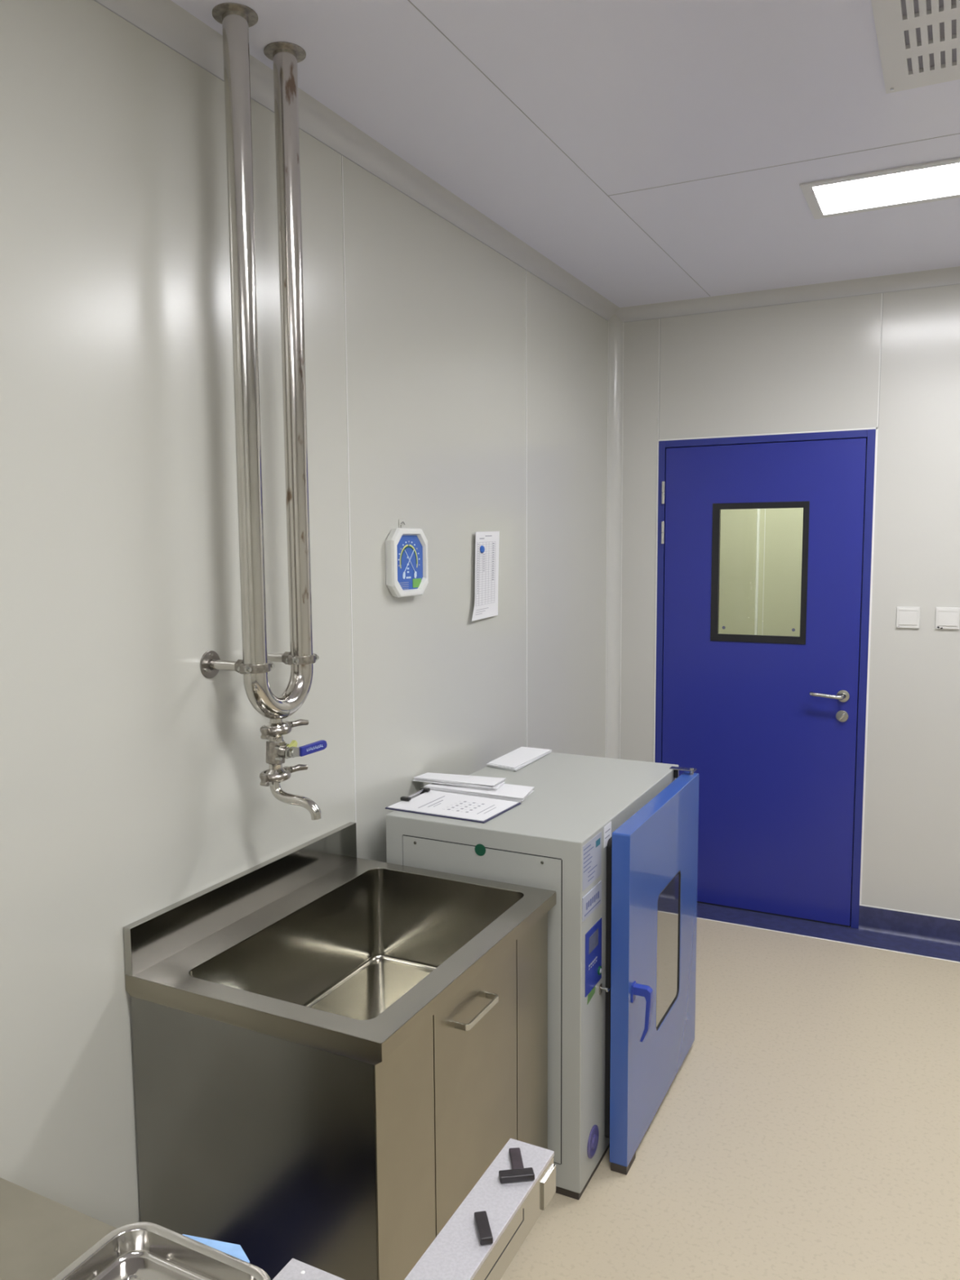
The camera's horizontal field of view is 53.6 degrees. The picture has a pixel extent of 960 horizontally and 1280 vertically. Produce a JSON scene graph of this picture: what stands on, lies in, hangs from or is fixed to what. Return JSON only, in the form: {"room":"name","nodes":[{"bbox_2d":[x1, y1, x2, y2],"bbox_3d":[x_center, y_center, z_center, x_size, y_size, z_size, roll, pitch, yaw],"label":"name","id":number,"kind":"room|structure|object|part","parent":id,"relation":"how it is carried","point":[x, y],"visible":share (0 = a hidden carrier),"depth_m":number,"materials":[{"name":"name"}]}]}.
{"room":"clean room","nodes":[
{"label":"clean room","id":0,"kind":"room"},
{"bbox_2d":[0,0,608,1228],"bbox_3d":[-0.875,0.184,1.539,0.051,2.737,6.618,3,6,27],"label":"wall","id":1,"kind":"structure","parent":0,"point":[454,393],"depth_m":1.99,"materials":[{"name":"grey paint"}]},
{"bbox_2d":[123,822,356,975],"bbox_3d":[-0.516,0.575,2.214,0.020,0.097,0.784,3,6,27],"label":"backsplash","id":2,"kind":"structure","parent":1,"relation":"attached to","point":[152,939],"depth_m":2.12,"materials":[{"name":"silver metal"}]},
{"bbox_2d":[93,0,618,320],"bbox_3d":[-0.840,-1.149,1.381,0.052,0.054,6.518,3,6,27],"label":"trim","id":3,"kind":"structure","parent":1,"relation":"attached to","point":[166,21],"depth_m":2.43,"materials":[{"name":"grey"}]},
{"bbox_2d":[385,519,428,597],"bbox_3d":[-0.209,-0.237,2.746,0.032,0.222,0.195,3,6,27],"label":"hygrometer","id":4,"kind":"object","parent":1,"relation":"attached to","point":[406,548],"visible":1,"depth_m":2.73,"materials":[{"name":"white plastic"}]},
{"bbox_2d":[471,531,499,621],"bbox_3d":[0.022,-0.221,3.221,0.009,0.296,0.245,2,6,23],"label":"sheet","id":5,"kind":"object","parent":1,"relation":"attached to","point":[486,543],"visible":1,"depth_m":3.23,"materials":[{"name":"white paper"}]},
{"bbox_2d":[171,0,959,307],"bbox_3d":[0.791,-1.129,0.562,3.800,0.051,6.618,3,6,27],"label":"ceiling","id":6,"kind":"structure","parent":0,"point":[651,151],"depth_m":2.34,"materials":[{"name":"white"}]},
{"bbox_2d":[200,2,327,820],"bbox_3d":[-0.444,-0.429,2.023,0.243,1.622,0.247,3,6,27],"label":"pipe","id":7,"kind":"object","parent":6,"relation":"hanging from","point":[235,19],"visible":1,"depth_m":2.00,"materials":[{"name":"silver metal"}]},
{"bbox_3d":[-0.540,0.055,2.034,0.093,0.029,0.025,3,6,27],"label":"bracket rod","id":8,"kind":"part","parent":7,"relation":"part of","materials":[{"name":"silver metal"}]},
{"bbox_3d":[-0.445,0.167,2.074,0.052,0.046,0.052,3,6,27],"label":"stem","id":9,"kind":"part","parent":7,"relation":"part of","materials":[{"name":"silver metal"}]},
{"bbox_3d":[-0.469,0.040,2.174,0.093,0.029,0.025,3,6,27],"label":"bracket rod","id":10,"kind":"part","parent":7,"relation":"part of","materials":[{"name":"silver metal"}]},
{"bbox_3d":[-0.407,0.245,2.070,0.004,0.027,0.050,3,6,27],"label":"valve lever","id":11,"kind":"part","parent":7,"relation":"part of","materials":[{"name":"grey metal"}]},
{"bbox_3d":[-0.404,0.342,2.062,0.147,0.081,0.050,3,6,27],"label":"spout","id":12,"kind":"part","parent":7,"relation":"part of","materials":[{"name":"silver metal"}]},
{"bbox_2d":[799,156,959,219],"bbox_3d":[1.567,-1.317,2.634,1.260,0.006,0.329,3,6,27],"label":"recessed light","id":13,"kind":"object","parent":6,"relation":"in","point":[936,180],"visible":1,"depth_m":2.81,"materials":[{"name":"white plastic"}]},
{"bbox_2d":[871,0,959,93],"bbox_3d":[1.072,-1.224,1.794,0.600,0.014,0.590,3,6,27],"label":"ceiling vent","id":14,"kind":"object","parent":6,"relation":"in","point":[918,41],"visible":1,"depth_m":1.96,"materials":[{"name":"white metal"}]},
{"bbox_2d":[500,918,959,1279],"bbox_3d":[0.798,1.596,0.816,3.800,0.050,6.568,3,6,27],"label":"floor","id":15,"kind":"structure","parent":0,"point":[808,1127],"depth_m":2.63,"materials":[{"name":"plastic"}]},
{"bbox_2d":[0,1177,116,1279],"bbox_3d":[-0.589,1.179,0.858,1.090,0.790,0.817,3,6,27],"label":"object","id":16,"kind":"object","parent":15,"relation":"on","point":[41,1236],"visible":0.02,"depth_m":1.20,"materials":[{"name":"grey metal"}]},
{"bbox_2d":[51,1222,271,1279],"bbox_3d":[-0.408,0.751,0.973,0.241,0.028,0.364,3,6,27],"label":"steel tray","id":17,"kind":"object","parent":16,"relation":"on","point":[137,1251],"visible":1,"depth_m":1.13,"materials":[{"name":"grey metal"}]},
{"bbox_2d":[182,1234,249,1262],"bbox_3d":[-0.343,0.751,1.135,0.108,0.002,0.110,3,6,27],"label":"sheet","id":18,"kind":"object","parent":16,"relation":"on","point":[236,1251],"visible":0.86,"depth_m":1.17,"materials":[{"name":"blue paper"}]},
{"bbox_2d":[272,1258,345,1279],"bbox_3d":[-0.188,0.730,0.995,0.100,0.070,0.104,3,6,27],"label":"block","id":19,"kind":"object","parent":16,"relation":"on","point":[295,1269],"visible":1,"depth_m":1.04,"materials":[{"name":"white"}]},
{"bbox_2d":[404,1137,555,1279],"bbox_3d":[-0.108,0.742,0.919,0.067,0.060,0.799,3,6,27],"label":"bar","id":20,"kind":"object","parent":16,"relation":"on","point":[513,1210],"visible":0.92,"depth_m":1.14,"materials":[{"name":"grey"}]},
{"bbox_2d":[474,1210,493,1244],"bbox_3d":[0.004,0.687,1.112,0.015,0.008,0.046,-1,6,-10],"label":"block","id":21,"kind":"object","parent":20,"relation":"on","point":[482,1225],"visible":1,"depth_m":1.10,"materials":[{"name":"black plastic"}]},
{"bbox_2d":[508,1147,524,1168],"bbox_3d":[0.047,0.676,1.235,0.015,0.006,0.044,-1,6,-5],"label":"block","id":22,"kind":"object","parent":20,"relation":"on","point":[515,1155],"visible":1,"depth_m":1.24,"materials":[{"name":"black plastic"}]},
{"bbox_2d":[498,1167,534,1183],"bbox_3d":[0.046,0.678,1.203,0.044,0.008,0.016,-1,6,-8],"label":"block","id":23,"kind":"object","parent":20,"relation":"on","point":[527,1174],"visible":1,"depth_m":1.20,"materials":[{"name":"black plastic"}]},
{"bbox_3d":[0.090,0.715,1.242,0.003,0.038,0.040,3,6,27],"label":"plate","id":24,"kind":"part","parent":20,"relation":"part of","materials":[{"name":"silver metal"}]},
{"bbox_2d":[123,822,555,1279],"bbox_3d":[-0.249,0.989,2.123,0.610,0.907,0.784,3,6,27],"label":"base cabinet","id":25,"kind":"object","parent":15,"relation":"on","point":[333,1048],"visible":0.86,"depth_m":1.87,"materials":[{"name":"metal"}]},
{"bbox_3d":[-0.434,1.046,1.791,0.571,0.665,0.003,3,6,27],"label":"panel","id":26,"kind":"part","parent":25,"relation":"part of","materials":[{"name":"metal"}]},
{"bbox_2d":[124,857,555,1065],"bbox_3d":[-0.257,0.657,2.092,0.597,0.047,0.784,3,6,27],"label":"countertop","id":27,"kind":"structure","parent":25,"relation":"on","point":[168,982],"depth_m":1.84,"materials":[{"name":"metal"}]},
{"bbox_2d":[188,867,524,1020],"bbox_3d":[-0.235,0.759,2.096,0.437,0.250,0.693,3,6,27],"label":"basin","id":28,"kind":"object","parent":27,"relation":"in","point":[357,948],"depth_m":2.34,"materials":[{"name":"grey metal"}]},
{"bbox_3d":[-0.134,1.048,1.751,0.004,0.665,0.201,3,6,27],"label":"panel","id":29,"kind":"part","parent":25,"relation":"part of","materials":[{"name":"metal"}]},
{"bbox_3d":[-0.003,1.019,2.011,0.006,0.658,0.379,3,6,27],"label":"door","id":30,"kind":"part","parent":25,"relation":"part of","materials":[{"name":"metal"}]},
{"bbox_3d":[-0.005,0.758,1.944,0.033,0.013,0.144,3,6,27],"label":"door handle","id":31,"kind":"part","parent":25,"relation":"part of","materials":[{"name":"grey metal"}]},
{"bbox_3d":[0.124,0.994,2.263,0.004,0.665,0.180,3,6,27],"label":"panel","id":32,"kind":"part","parent":25,"relation":"part of","materials":[{"name":"metal"}]},
{"bbox_2d":[386,751,698,1199],"bbox_3d":[0.255,0.898,2.837,0.682,0.936,0.902,3,6,27],"label":"oven","id":33,"kind":"object","parent":15,"relation":"on","point":[615,840],"visible":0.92,"depth_m":2.48,"materials":[{"name":"grey paint"}]},
{"bbox_2d":[385,786,520,822],"bbox_3d":[-0.072,0.450,2.621,0.316,0.017,0.219,3,6,27],"label":"clipboard","id":34,"kind":"object","parent":33,"relation":"on","point":[425,801],"visible":1,"depth_m":2.61,"materials":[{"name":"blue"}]},
{"bbox_2d":[423,782,534,802],"bbox_3d":[0.005,0.436,2.783,0.322,0.012,0.130,3,6,27],"label":"folded papers","id":35,"kind":"object","parent":33,"relation":"on","point":[507,792],"visible":0.66,"depth_m":2.74,"materials":[{"name":"white paper"}]},
{"bbox_2d":[412,772,506,791],"bbox_3d":[-0.059,0.417,2.829,0.274,0.016,0.092,2,6,24],"label":"folded papers","id":36,"kind":"object","parent":35,"relation":"on","point":[469,781],"visible":1,"depth_m":2.81,"materials":[{"name":"white paper"}]},
{"bbox_3d":[0.000,0.922,2.465,0.456,0.796,0.003,3,6,27],"label":"panel","id":37,"kind":"part","parent":33,"relation":"part of","materials":[{"name":"white metal"}]},
{"bbox_2d":[486,746,551,771],"bbox_3d":[0.131,0.395,3.178,0.119,0.011,0.315,3,6,27],"label":"folded papers","id":38,"kind":"object","parent":33,"relation":"on","point":[521,757],"visible":1,"depth_m":3.15,"materials":[{"name":"white paper"}]},
{"bbox_3d":[0.280,0.652,2.377,0.004,0.060,0.136,3,6,27],"label":"name plate","id":39,"kind":"part","parent":33,"relation":"part of","materials":[{"name":"grey paper"}]},
{"bbox_3d":[0.287,0.802,2.406,0.002,0.162,0.118,3,6,27],"label":"control panel","id":40,"kind":"part","parent":33,"relation":"part of","materials":[{"name":"blue plastic"}]},
{"bbox_3d":[0.421,0.967,2.467,0.051,0.149,0.028,3,6,27],"label":"door handle","id":41,"kind":"part","parent":33,"relation":"part of","materials":[{"name":"blue plastic"}]},
{"bbox_3d":[0.521,0.902,2.772,0.049,0.895,0.718,3,6,27],"label":"oven door","id":42,"kind":"part","parent":33,"relation":"part of","materials":[{"name":"blue paint"}]},
{"bbox_3d":[0.548,0.902,2.786,0.004,0.393,0.247,3,6,27],"label":"door glass","id":43,"kind":"part","parent":33,"relation":"part of","materials":[{"name":"grey"}]},
{"bbox_2d":[620,284,959,919],"bbox_3d":[2.070,-0.168,4.554,5.000,2.687,1.551,3,6,27],"label":"wall","id":44,"kind":"structure","parent":0,"point":[889,362],"depth_m":3.93,"materials":[{"name":"grey paint"}]},
{"bbox_2d":[605,314,623,759],"bbox_3d":[0.616,-0.142,4.395,0.078,2.687,0.018,-2,6,-18],"label":"trim","id":45,"kind":"structure","parent":44,"relation":"attached to","point":[615,326],"depth_m":4.37,"materials":[{"name":"grey"}]},
{"bbox_2d":[653,427,877,928],"bbox_3d":[1.205,0.171,4.148,0.910,2.106,0.113,3,6,27],"label":"door","id":46,"kind":"structure","parent":44,"relation":"in","point":[773,728],"depth_m":4.13,"materials":[{"name":"blue paint"}]},
{"bbox_3d":[1.466,0.236,3.994,0.158,0.052,0.062,3,6,27],"label":"handle","id":47,"kind":"part","parent":46,"relation":"part of","materials":[{"name":"grey metal"}]},
{"bbox_2d":[614,266,959,322],"bbox_3d":[2.239,-1.380,3.442,3.700,0.054,0.052,3,6,27],"label":"trim","id":48,"kind":"structure","parent":44,"relation":"attached to","point":[946,276],"depth_m":3.92,"materials":[{"name":"grey"}]},
{"bbox_2d":[697,902,959,962],"bbox_3d":[2.329,1.222,3.600,3.478,0.111,0.176,3,6,27],"label":"baseboard","id":49,"kind":"structure","parent":44,"relation":"attached to","point":[927,935],"depth_m":3.98,"materials":[{"name":"blue plastic"}]},
{"bbox_2d":[896,606,919,628],"bbox_3d":[1.736,-0.091,3.854,0.086,0.086,0.011,3,6,27],"label":"light switch","id":50,"kind":"object","parent":44,"relation":"attached to","point":[906,616],"visible":1,"depth_m":3.85,"materials":[{"name":"white plastic"}]},
{"bbox_2d":[935,607,959,629],"bbox_3d":[1.864,-0.086,3.790,0.086,0.087,0.011,3,6,27],"label":"light switch","id":51,"kind":"object","parent":44,"relation":"attached to","point":[948,618],"visible":1,"depth_m":3.79,"materials":[{"name":"white plastic"}]}
]}

